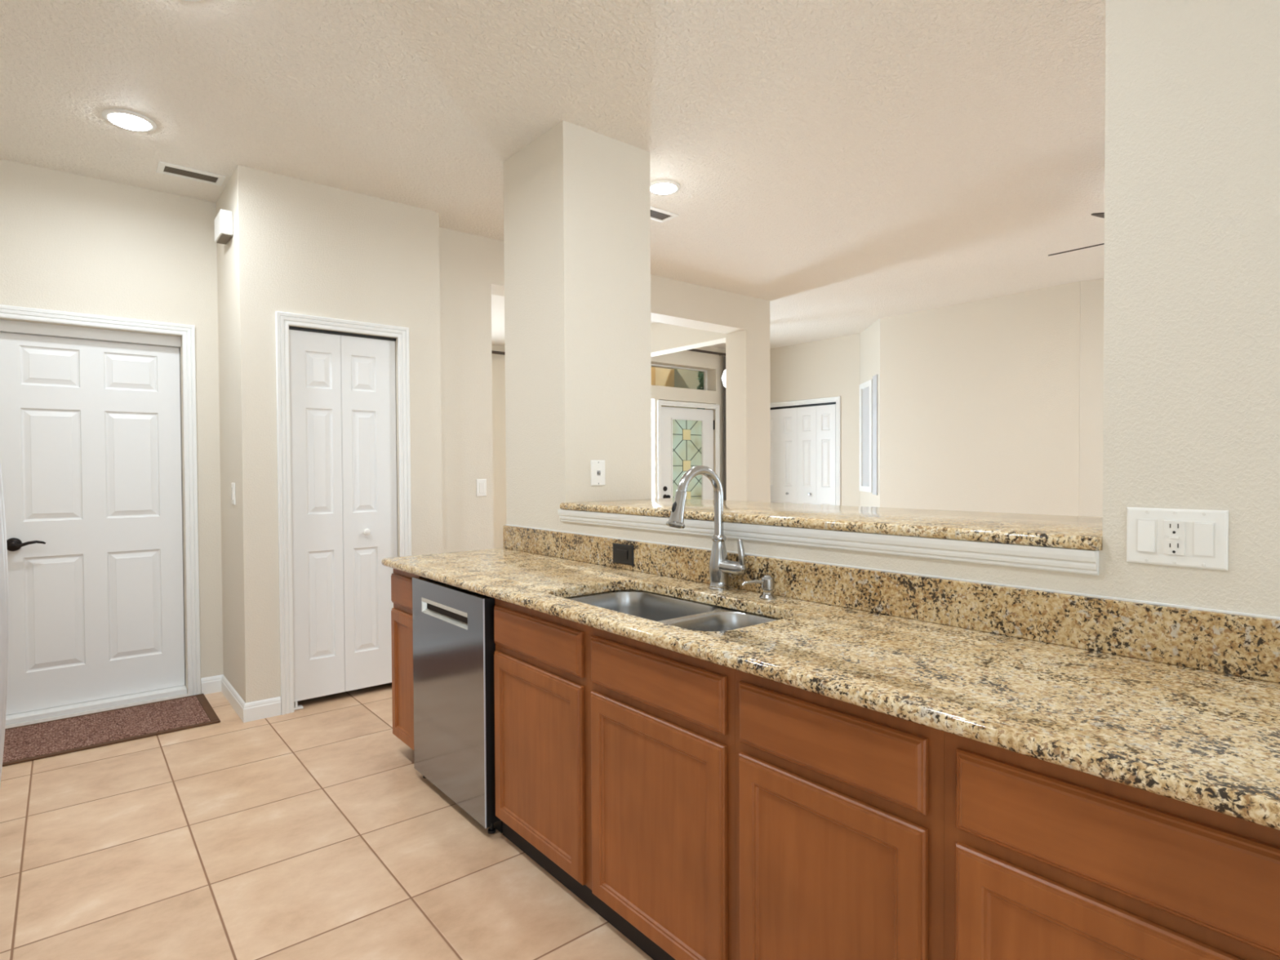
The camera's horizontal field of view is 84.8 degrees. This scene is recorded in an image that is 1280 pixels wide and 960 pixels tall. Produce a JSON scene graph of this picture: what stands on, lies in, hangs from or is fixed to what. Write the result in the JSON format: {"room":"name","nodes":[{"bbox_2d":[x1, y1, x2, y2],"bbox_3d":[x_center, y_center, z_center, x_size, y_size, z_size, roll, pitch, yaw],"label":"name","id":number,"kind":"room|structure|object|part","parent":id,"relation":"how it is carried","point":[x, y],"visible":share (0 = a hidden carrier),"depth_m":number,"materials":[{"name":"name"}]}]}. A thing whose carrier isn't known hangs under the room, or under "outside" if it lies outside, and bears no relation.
{"room":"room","nodes":[
{"label":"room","id":0,"kind":"room"},
{"bbox_2d":[0,159,223,692],"bbox_3d":[-3.134,-0.172,3.577,1.900,2.805,0.200,-1,1,-39],"label":"wall","id":1,"kind":"structure","parent":0,"point":[71,242],"depth_m":3.78,"materials":[{"name":"beige paint"}]},
{"bbox_2d":[0,319,187,728],"bbox_3d":[-2.912,0.212,3.738,0.805,2.028,0.139,-1,1,-39],"label":"door","id":2,"kind":"structure","parent":1,"relation":"in","point":[91,436],"depth_m":3.74,"materials":[{"name":"white paint"}]},
{"bbox_3d":[-3.151,0.327,3.523,0.068,0.068,0.062,-1,1,-39],"label":"handle","id":3,"kind":"part","parent":2,"relation":"part of","materials":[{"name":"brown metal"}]},
{"bbox_3d":[-3.089,0.322,3.546,0.128,0.029,0.023,-1,1,-39],"label":"lever","id":4,"kind":"part","parent":2,"relation":"part of","materials":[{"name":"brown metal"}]},
{"bbox_2d":[0,304,200,696],"bbox_3d":[-2.856,0.183,3.668,0.925,2.090,0.019,-1,1,-39],"label":"trim","id":5,"kind":"structure","parent":1,"relation":"attached to","point":[187,331],"depth_m":3.93,"materials":[{"name":"white paint"}]},
{"bbox_2d":[0,682,653,959],"bbox_3d":[0.975,1.267,3.728,8.400,0.120,11.700,-1,1,-39],"label":"floor","id":6,"kind":"structure","parent":0,"point":[313,832],"depth_m":2.30,"materials":[{"name":"tile"}]},
{"bbox_2d":[0,460,8,785],"bbox_3d":[-1.795,0.381,1.371,0.835,1.759,0.900,-1,1,-39],"label":"refrigerator","id":7,"kind":"object","parent":6,"relation":"on","point":[4,594],"visible":1,"depth_m":1.57,"materials":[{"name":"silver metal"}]},
{"bbox_3d":[-1.449,0.258,1.550,0.070,1.343,0.027,-1,1,-39],"label":"handle","id":8,"kind":"part","parent":7,"relation":"part of","materials":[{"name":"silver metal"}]},
{"bbox_2d":[2,693,220,766],"bbox_3d":[-2.744,1.226,3.397,1.152,0.009,0.566,-1,1,-39],"label":"door mat","id":9,"kind":"object","parent":6,"relation":"on","point":[22,744],"visible":1,"depth_m":3.45,"materials":[{"name":"brown carpet"}]},
{"bbox_2d":[391,568,421,750],"bbox_3d":[-0.802,0.801,3.227,0.591,0.844,0.300,-1,1,-39],"label":"base cabinet","id":10,"kind":"object","parent":6,"relation":"on","point":[402,629],"visible":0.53,"depth_m":3.05,"materials":[{"name":"brown wood"}]},
{"bbox_3d":[-1.028,0.485,3.043,0.018,0.131,0.267,-1,1,-39],"label":"drawer","id":11,"kind":"part","parent":10,"relation":"part of","materials":[{"name":"brown wood"}]},
{"bbox_3d":[-1.026,0.862,3.050,0.018,0.570,0.267,-1,1,-39],"label":"door","id":12,"kind":"part","parent":10,"relation":"part of","materials":[{"name":"brown wood"}]},
{"bbox_3d":[-1.009,0.767,3.057,0.019,0.767,0.300,-1,1,-39],"label":"frame","id":13,"kind":"part","parent":10,"relation":"part of","materials":[{"name":"brown wood"}]},
{"bbox_2d":[412,576,502,834],"bbox_3d":[-0.505,0.814,2.836,0.596,0.830,0.637,-1,1,-39],"label":"dishwasher","id":14,"kind":"object","parent":6,"relation":"on","point":[454,645],"visible":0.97,"depth_m":2.58,"materials":[{"name":"silver metal"}]},
{"bbox_3d":[-0.532,0.802,2.403,0.004,0.791,0.004,-1,1,-39],"label":"edge trim","id":15,"kind":"part","parent":14,"relation":"part of","materials":[{"name":"silver metal"}]},
{"bbox_3d":[-0.524,0.801,2.410,0.017,0.791,0.002,-1,1,-39],"label":"door","id":16,"kind":"part","parent":14,"relation":"part of","materials":[{"name":"black plastic"}]},
{"bbox_3d":[-0.678,1.208,2.700,0.018,0.048,0.633,-1,1,-39],"label":"kick plate","id":17,"kind":"part","parent":14,"relation":"part of","materials":[{"name":"black plastic"}]},
{"bbox_2d":[493,598,735,959],"bbox_3d":[0.071,0.815,2.164,0.591,0.844,1.118,-1,1,-39],"label":"base cabinet","id":18,"kind":"object","parent":6,"relation":"on","point":[615,754],"visible":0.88,"depth_m":1.85,"materials":[{"name":"brown wood"}]},
{"bbox_3d":[-0.331,0.496,2.195,0.018,0.131,0.520,-1,1,-39],"label":"drawer","id":19,"kind":"part","parent":18,"relation":"part of","materials":[{"name":"brown wood"}]},
{"bbox_3d":[-0.329,0.872,2.202,0.018,0.570,0.520,-1,1,-39],"label":"door","id":20,"kind":"part","parent":18,"relation":"part of","materials":[{"name":"brown wood"}]},
{"bbox_3d":[0.026,0.501,1.760,0.018,0.131,0.511,-1,1,-39],"label":"drawer","id":21,"kind":"part","parent":18,"relation":"part of","materials":[{"name":"brown wood"}]},
{"bbox_3d":[0.028,0.878,1.766,0.018,0.570,0.511,-1,1,-39],"label":"door","id":22,"kind":"part","parent":18,"relation":"part of","materials":[{"name":"brown wood"}]},
{"bbox_2d":[734,669,944,959],"bbox_3d":[0.577,0.823,1.548,0.591,0.844,0.477,-1,1,-39],"label":"base cabinet","id":23,"kind":"object","parent":6,"relation":"on","point":[840,805],"visible":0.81,"depth_m":1.34,"materials":[{"name":"brown wood"}]},
{"bbox_3d":[0.352,0.506,1.363,0.018,0.131,0.429,-1,1,-39],"label":"drawer","id":24,"kind":"part","parent":23,"relation":"part of","materials":[{"name":"brown wood"}]},
{"bbox_3d":[0.354,0.883,1.370,0.018,0.570,0.429,-1,1,-39],"label":"door","id":25,"kind":"part","parent":23,"relation":"part of","materials":[{"name":"brown wood"}]},
{"bbox_2d":[943,731,1279,959],"bbox_3d":[1.015,0.830,1.014,0.591,0.844,0.903,-1,1,-39],"label":"base cabinet","id":26,"kind":"object","parent":6,"relation":"on","point":[1044,860],"visible":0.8,"depth_m":1.00,"materials":[{"name":"brown wood"}]},
{"bbox_2d":[381,547,1279,830],"bbox_3d":[0.270,0.380,1.886,0.630,0.032,3.765,-1,1,-39],"label":"countertop","id":27,"kind":"structure","parent":26,"relation":"on","point":[1207,740],"depth_m":1.30,"materials":[{"name":"stone"}]},
{"bbox_2d":[564,589,781,631],"bbox_3d":[0.070,0.495,2.092,0.447,0.194,0.845,-1,1,-39],"label":"sink","id":28,"kind":"object","parent":27,"relation":"in","point":[682,613],"visible":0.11,"depth_m":2.34,"materials":[{"name":"metal"}]},
{"bbox_3d":[-0.037,0.491,2.222,0.415,0.190,0.477,-1,1,-39],"label":"bowl","id":29,"kind":"part","parent":28,"relation":"part of","materials":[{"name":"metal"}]},
{"bbox_3d":[0.228,0.495,1.899,0.415,0.190,0.312,-1,1,-39],"label":"bowl","id":30,"kind":"part","parent":28,"relation":"part of","materials":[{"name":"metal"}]},
{"bbox_2d":[666,465,746,591],"bbox_3d":[0.211,0.156,2.196,0.254,0.404,0.150,-1,1,-39],"label":"faucet","id":31,"kind":"object","parent":27,"relation":"on","point":[720,567],"visible":1,"depth_m":2.25,"materials":[{"name":"silver metal"}]},
{"bbox_3d":[0.194,0.071,2.234,0.193,0.235,0.030,-1,1,-39],"label":"spout","id":32,"kind":"part","parent":31,"relation":"part of","materials":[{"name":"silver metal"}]},
{"bbox_3d":[0.319,0.229,2.207,0.023,0.086,0.024,-1,1,-39],"label":"lever","id":33,"kind":"part","parent":31,"relation":"part of","materials":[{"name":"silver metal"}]},
{"bbox_2d":[741,574,776,599],"bbox_3d":[0.362,0.323,2.106,0.113,0.071,0.057,-1,1,-39],"label":"soap dispenser","id":34,"kind":"object","parent":27,"relation":"on","point":[767,581],"visible":1,"depth_m":2.11,"materials":[{"name":"silver metal"}]},
{"bbox_3d":[0.338,0.309,2.104,0.075,0.017,0.011,-1,1,-20],"label":"spout","id":35,"kind":"part","parent":34,"relation":"part of","materials":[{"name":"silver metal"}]},
{"bbox_3d":[0.792,0.890,0.835,0.018,0.570,0.848,-1,1,-39],"label":"door","id":36,"kind":"part","parent":26,"relation":"part of","materials":[{"name":"brown wood"}]},
{"bbox_2d":[216,164,442,702],"bbox_3d":[-1.882,-0.189,4.215,1.056,2.805,0.893,-1,1,-39],"label":"wall","id":37,"kind":"structure","parent":0,"point":[295,246],"depth_m":3.74,"materials":[{"name":"beige paint"}]},
{"bbox_2d":[213,208,232,244],"bbox_3d":[-2.188,-1.327,3.683,0.056,0.129,0.195,-1,1,-39],"label":"door chime","id":38,"kind":"object","parent":37,"relation":"attached to","point":[223,222],"visible":1,"depth_m":3.62,"materials":[{"name":"white plastic"}]},
{"bbox_2d":[216,233,231,244],"bbox_3d":[-2.187,-1.265,3.685,0.043,0.006,0.165,-1,1,-39],"label":"grille","id":39,"kind":"object","parent":38,"relation":"attached to","point":[222,238],"depth_m":3.67,"materials":[{"name":"white plastic"}]},
{"bbox_2d":[231,482,235,504],"bbox_3d":[-2.156,0.073,3.713,0.010,0.115,0.075,-1,1,-39],"label":"light switch","id":40,"kind":"object","parent":37,"relation":"attached to","point":[233,497],"visible":1,"depth_m":3.70,"materials":[{"name":"white plastic"}]},
{"bbox_2d":[200,674,280,722],"bbox_3d":[-2.183,1.175,3.817,0.694,0.094,0.173,1,1,42],"label":"baseboard","id":41,"kind":"structure","parent":37,"relation":"attached to","point":[268,708],"depth_m":3.64,"materials":[{"name":"white paint"}]},
{"bbox_2d":[288,326,397,710],"bbox_3d":[-1.627,0.202,3.885,0.573,2.029,0.070,-1,1,-39],"label":"door","id":42,"kind":"structure","parent":37,"relation":"in","point":[343,387],"depth_m":3.87,"materials":[{"name":"white paint"}]},
{"bbox_3d":[-1.537,0.291,3.939,0.038,0.038,0.039,-1,1,-39],"label":"knob","id":43,"kind":"part","parent":42,"relation":"part of","materials":[{"name":"white plastic"}]},
{"bbox_2d":[275,311,411,715],"bbox_3d":[-1.604,0.171,3.857,0.699,2.094,0.019,-1,1,-39],"label":"trim","id":44,"kind":"structure","parent":37,"relation":"attached to","point":[282,319],"depth_m":3.67,"materials":[{"name":"white paint"}]},
{"bbox_2d":[491,344,506,548],"bbox_3d":[-1.281,-0.240,7.032,3.450,2.805,3.500,-1,1,-39],"label":"wall","id":45,"kind":"structure","parent":0,"point":[499,442],"depth_m":8.71,"materials":[{"name":"beige paint"}]},
{"bbox_2d":[491,350,505,355],"bbox_3d":[-2.349,-1.551,8.145,2.750,0.036,0.096,-1,1,-39],"label":"curtain rod","id":46,"kind":"object","parent":45,"relation":"attached to","point":[492,352],"visible":0.02,"depth_m":8.59,"materials":[{"name":"black metal"}]},
{"bbox_2d":[0,0,1105,368],"bbox_3d":[0.960,-1.658,3.679,8.400,0.120,11.700,-1,1,-39],"label":"ceiling","id":47,"kind":"structure","parent":0,"point":[844,166],"depth_m":3.02,"materials":[{"name":"white paint"}]},
{"bbox_2d":[102,108,156,132],"bbox_3d":[-2.225,-1.556,3.057,0.194,0.028,0.194,-1,1,-39],"label":"recessed light","id":48,"kind":"object","parent":47,"relation":"in","point":[126,119],"visible":1,"depth_m":3.03,"materials":[{"name":"white paint"}]},
{"bbox_2d":[155,160,226,186],"bbox_3d":[-2.313,-1.575,3.614,0.287,0.008,0.152,-1,1,-39],"label":"ceiling vent","id":49,"kind":"object","parent":47,"relation":"in","point":[166,168],"visible":1,"depth_m":3.61,"materials":[{"name":"white metal"}]},
{"bbox_2d":[649,180,679,195],"bbox_3d":[0.128,-1.582,3.818,0.184,0.028,0.184,-1,1,-39],"label":"recessed light","id":50,"kind":"object","parent":47,"relation":"in","point":[659,187],"visible":0.92,"depth_m":3.78,"materials":[{"name":"white paint"}]},
{"bbox_2d":[650,206,679,222],"bbox_3d":[0.070,-1.597,4.200,0.305,0.008,0.155,-1,1,-39],"label":"ceiling vent","id":51,"kind":"object","parent":47,"relation":"in","point":[656,214],"visible":0.55,"depth_m":4.23,"materials":[{"name":"white metal"}]},
{"bbox_2d":[721,369,725,386],"bbox_3d":[0.989,-1.318,7.654,0.185,0.694,0.185,-1,1,-17],"label":"chandelier","id":52,"kind":"object","parent":47,"relation":"hanging from","point":[723,377],"visible":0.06,"depth_m":7.63,"materials":[{"name":"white glass"}]},
{"bbox_2d":[1048,212,1104,256],"bbox_3d":[2.719,-1.421,3.632,1.124,0.369,1.081,-1,1,-39],"label":"ceiling fan","id":53,"kind":"object","parent":47,"relation":"hanging from","point":[1101,215],"visible":0.05,"depth_m":3.82,"materials":[{"name":"brown wood"}]},
{"bbox_3d":[2.518,-1.294,3.863,0.127,0.038,0.472,-1,1,-39],"label":"blade","id":54,"kind":"part","parent":53,"relation":"part of","materials":[{"name":"brown wood"}]},
{"bbox_3d":[2.433,-1.287,3.470,0.470,0.038,0.124,-1,1,-23],"label":"blade","id":55,"kind":"part","parent":53,"relation":"part of","materials":[{"name":"brown wood"}]},
{"bbox_2d":[503,120,651,531],"bbox_3d":[-0.309,-0.185,3.470,0.501,2.805,0.540,-1,1,-39],"label":"wall pillar","id":56,"kind":"structure","parent":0,"point":[577,207],"depth_m":3.26,"materials":[{"name":"beige paint"}]},
{"bbox_2d":[591,460,604,485],"bbox_3d":[-0.188,-0.032,3.210,0.080,0.117,0.018,-1,1,-39],"label":"cable plate","id":57,"kind":"object","parent":56,"relation":"attached to","point":[597,467],"visible":1,"depth_m":3.21,"materials":[{"name":"white plastic"}]},
{"bbox_2d":[439,226,770,552],"bbox_3d":[-0.148,-0.221,5.531,3.294,2.805,0.250,-1,1,-39],"label":"wall","id":58,"kind":"structure","parent":0,"point":[472,267],"depth_m":4.66,"materials":[{"name":"beige paint"}]},
{"bbox_2d":[475,479,486,496],"bbox_3d":[-1.046,0.051,4.628,0.072,0.115,0.010,-1,1,-39],"label":"light switch","id":59,"kind":"object","parent":58,"relation":"attached to","point":[481,484],"visible":1,"depth_m":4.62,"materials":[{"name":"white plastic"}]},
{"bbox_2d":[650,346,725,500],"bbox_3d":[0.709,-0.282,8.860,2.254,2.805,0.200,-1,1,-39],"label":"wall","id":60,"kind":"structure","parent":0,"point":[713,363],"depth_m":8.70,"materials":[{"name":"beige paint"}]},
{"bbox_2d":[650,364,707,390],"bbox_3d":[0.344,-1.264,8.642,1.334,0.280,0.035,-1,1,-39],"label":"window","id":61,"kind":"structure","parent":60,"relation":"in","point":[705,372],"depth_m":8.99,"materials":[{"name":"white paint"}]},
{"bbox_2d":[661,406,715,499],"bbox_3d":[0.605,0.108,8.669,0.928,1.992,0.122,-1,1,-39],"label":"door","id":62,"kind":"structure","parent":60,"relation":"in","point":[686,433],"depth_m":8.67,"materials":[{"name":"white paint"}]},
{"bbox_3d":[0.326,0.205,8.411,0.064,0.063,0.076,-1,1,-39],"label":"knob","id":63,"kind":"part","parent":62,"relation":"part of","materials":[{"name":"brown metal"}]},
{"bbox_3d":[0.574,0.050,8.693,0.516,1.588,0.010,-1,1,-39],"label":"glass panel","id":64,"kind":"part","parent":62,"relation":"part of","materials":[{"name":"glass"}]},
{"bbox_2d":[657,400,719,498],"bbox_3d":[0.614,0.085,8.645,1.045,2.080,0.019,-1,1,-39],"label":"trim","id":65,"kind":"structure","parent":60,"relation":"attached to","point":[660,402],"depth_m":8.51,"materials":[{"name":"white paint"}]},
{"bbox_2d":[650,322,725,356],"bbox_3d":[0.395,-1.506,7.290,0.185,0.300,1.804,-1,1,-39],"label":"wall header","id":66,"kind":"structure","parent":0,"point":[665,339],"depth_m":7.17,"materials":[{"name":"beige paint"}]},
{"bbox_2d":[687,348,725,355],"bbox_3d":[0.748,-1.592,8.676,1.812,0.072,0.104,-1,1,-39],"label":"curtain rod","id":67,"kind":"object","parent":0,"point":[692,349],"visible":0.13,"depth_m":8.72,"materials":[{"name":"black metal"}]},
{"bbox_2d":[723,355,726,500],"bbox_3d":[1.212,-0.243,9.054,0.360,2.675,0.048,-1,1,-39],"label":"curtain","id":68,"kind":"object","parent":67,"relation":"hanging from","point":[724,357],"visible":0.05,"depth_m":8.96,"materials":[{"name":"grey fabric"}]},
{"bbox_2d":[769,333,859,506],"bbox_3d":[2.083,-0.288,8.773,0.240,2.805,1.680,-1,1,-39],"label":"wall","id":69,"kind":"structure","parent":0,"point":[827,367],"depth_m":8.32,"materials":[{"name":"beige paint"}]},
{"bbox_2d":[770,401,835,505],"bbox_3d":[1.947,0.079,8.739,0.064,2.014,1.163,-1,1,-39],"label":"door","id":70,"kind":"structure","parent":69,"relation":"in","point":[803,439],"depth_m":8.65,"materials":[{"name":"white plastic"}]},
{"bbox_2d":[769,395,840,505],"bbox_3d":[1.948,0.063,8.740,0.019,2.105,1.285,-1,1,-39],"label":"trim","id":71,"kind":"structure","parent":69,"relation":"attached to","point":[837,399],"depth_m":8.27,"materials":[{"name":"white paint"}]},
{"bbox_2d":[859,319,879,506],"bbox_3d":[2.611,-0.273,7.728,0.222,2.805,0.955,0,1,4],"label":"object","id":72,"kind":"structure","parent":0,"point":[869,338],"depth_m":7.55,"materials":[{"name":"beige paint"}]},
{"bbox_2d":[859,374,877,494],"bbox_3d":[2.494,-0.479,7.665,0.019,1.260,0.660,0,1,3],"label":"window","id":73,"kind":"structure","parent":72,"relation":"attached to","point":[868,389],"depth_m":7.64,"materials":[{"name":"white paint"}]},
{"bbox_3d":[2.504,-0.475,7.744,0.006,1.090,0.320,0,1,3],"label":"pane","id":74,"kind":"part","parent":73,"relation":"part of","materials":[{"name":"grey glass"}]},
{"bbox_2d":[872,374,877,494],"bbox_3d":[2.485,-0.474,7.412,0.011,1.260,0.155,0,1,3],"label":"shutter","id":75,"kind":"object","parent":73,"relation":"attached to","point":[875,377],"depth_m":7.39,"materials":[{"name":"white wood"}]},
{"bbox_2d":[565,0,1279,617],"bbox_3d":[0.927,-0.161,1.672,0.130,2.805,3.810,-1,1,-39],"label":"wall","id":76,"kind":"structure","parent":0,"point":[1191,413],"depth_m":1.38,"materials":[{"name":"beige paint"}]},
{"bbox_2d":[557,509,1098,575],"bbox_3d":[0.310,0.167,2.307,0.028,0.054,2.096,-1,1,-39],"label":"trim","id":77,"kind":"structure","parent":76,"relation":"attached to","point":[1040,557],"depth_m":1.88,"materials":[{"name":"white paint"}]},
{"bbox_2d":[560,497,1102,551],"bbox_3d":[0.567,0.120,2.499,0.677,0.030,2.078,-1,1,-39],"label":"bar","id":78,"kind":"object","parent":76,"relation":"on","point":[1076,532],"visible":0.73,"depth_m":2.04,"materials":[{"name":"stone"}]},
{"bbox_2d":[502,524,1279,683],"bbox_3d":[0.510,0.300,2.072,0.020,0.118,3.749,-1,1,-39],"label":"backsplash","id":79,"kind":"structure","parent":76,"relation":"attached to","point":[1241,644],"depth_m":1.66,"materials":[{"name":"stone"}]},
{"bbox_2d":[613,542,633,565],"bbox_3d":[-0.068,0.292,2.752,0.009,0.078,0.129,-1,1,-39],"label":"outlet cover","id":80,"kind":"object","parent":79,"relation":"attached to","point":[622,553],"visible":1,"depth_m":2.74,"materials":[{"name":"black plastic"}]},
{"bbox_2d":[616,549,627,559],"bbox_3d":[-0.071,0.292,2.750,0.003,0.034,0.067,-1,1,-39],"label":"receptacle","id":81,"kind":"object","parent":80,"relation":"attached to","point":[620,553],"depth_m":2.75,"materials":[{"name":"black plastic"}]},
{"bbox_2d":[1126,506,1228,570],"bbox_3d":[1.066,0.115,1.397,0.012,0.115,0.165,-1,1,-39],"label":"outlet plate","id":82,"kind":"object","parent":76,"relation":"attached to","point":[1174,537],"visible":1,"depth_m":1.39,"materials":[{"name":"white plastic"}]},
{"bbox_3d":[1.036,0.115,1.433,0.001,0.069,0.035,-1,1,-39],"label":"rocker frame","id":83,"kind":"part","parent":82,"relation":"part of","materials":[{"name":"white plastic"}]},
{"bbox_2d":[1164,520,1185,555],"bbox_3d":[1.064,0.115,1.396,0.004,0.067,0.034,-1,1,-39],"label":"receptacle","id":84,"kind":"object","parent":82,"relation":"attached to","point":[1174,531],"depth_m":1.39,"materials":[{"name":"white plastic"}]},
{"bbox_3d":[1.095,0.116,1.361,0.001,0.069,0.035,-1,1,-39],"label":"rocker frame","id":85,"kind":"part","parent":82,"relation":"part of","materials":[{"name":"white plastic"}]},
{"bbox_2d":[880,279,1103,517],"bbox_3d":[3.543,-0.253,6.269,2.885,2.805,0.548,0,1,38],"label":"wall","id":86,"kind":"structure","parent":0,"point":[993,404],"depth_m":6.34,"materials":[{"name":"beige paint"}]},
{"label":"outside","id":87,"kind":"structure","parent":0,"visible":0},
{"bbox_3d":[-0.302,1.178,10.798,4.000,0.130,3.950,-1,1,-39],"label":"porch slab","id":88,"kind":"object","parent":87,"visible":0},
{"bbox_2d":[650,366,655,385],"bbox_3d":[0.165,-1.048,10.099,4.500,4.300,2.380,-1,1,-39],"label":"arch","id":89,"kind":"object","parent":88,"relation":"on","point":[653,369],"visible":0.02,"depth_m":11.29,"materials":[{"name":"brown paint"}]},
{"bbox_2d":[655,367,703,408],"bbox_3d":[0.760,-0.988,11.384,0.950,4.170,0.450,-1,1,-39],"label":"porch ceiling","id":90,"kind":"structure","parent":88,"relation":"on","point":[677,378],"depth_m":11.06,"materials":[{"name":"beige paint"}]},
{"bbox_2d":[697,371,705,408],"bbox_3d":[0.972,-0.531,10.835,0.272,3.272,0.259,0,1,8],"label":"shrub","id":91,"kind":"object","parent":88,"relation":"on","point":[700,375],"visible":0.09,"depth_m":10.78,"materials":[{"name":"green plant"}]}
]}

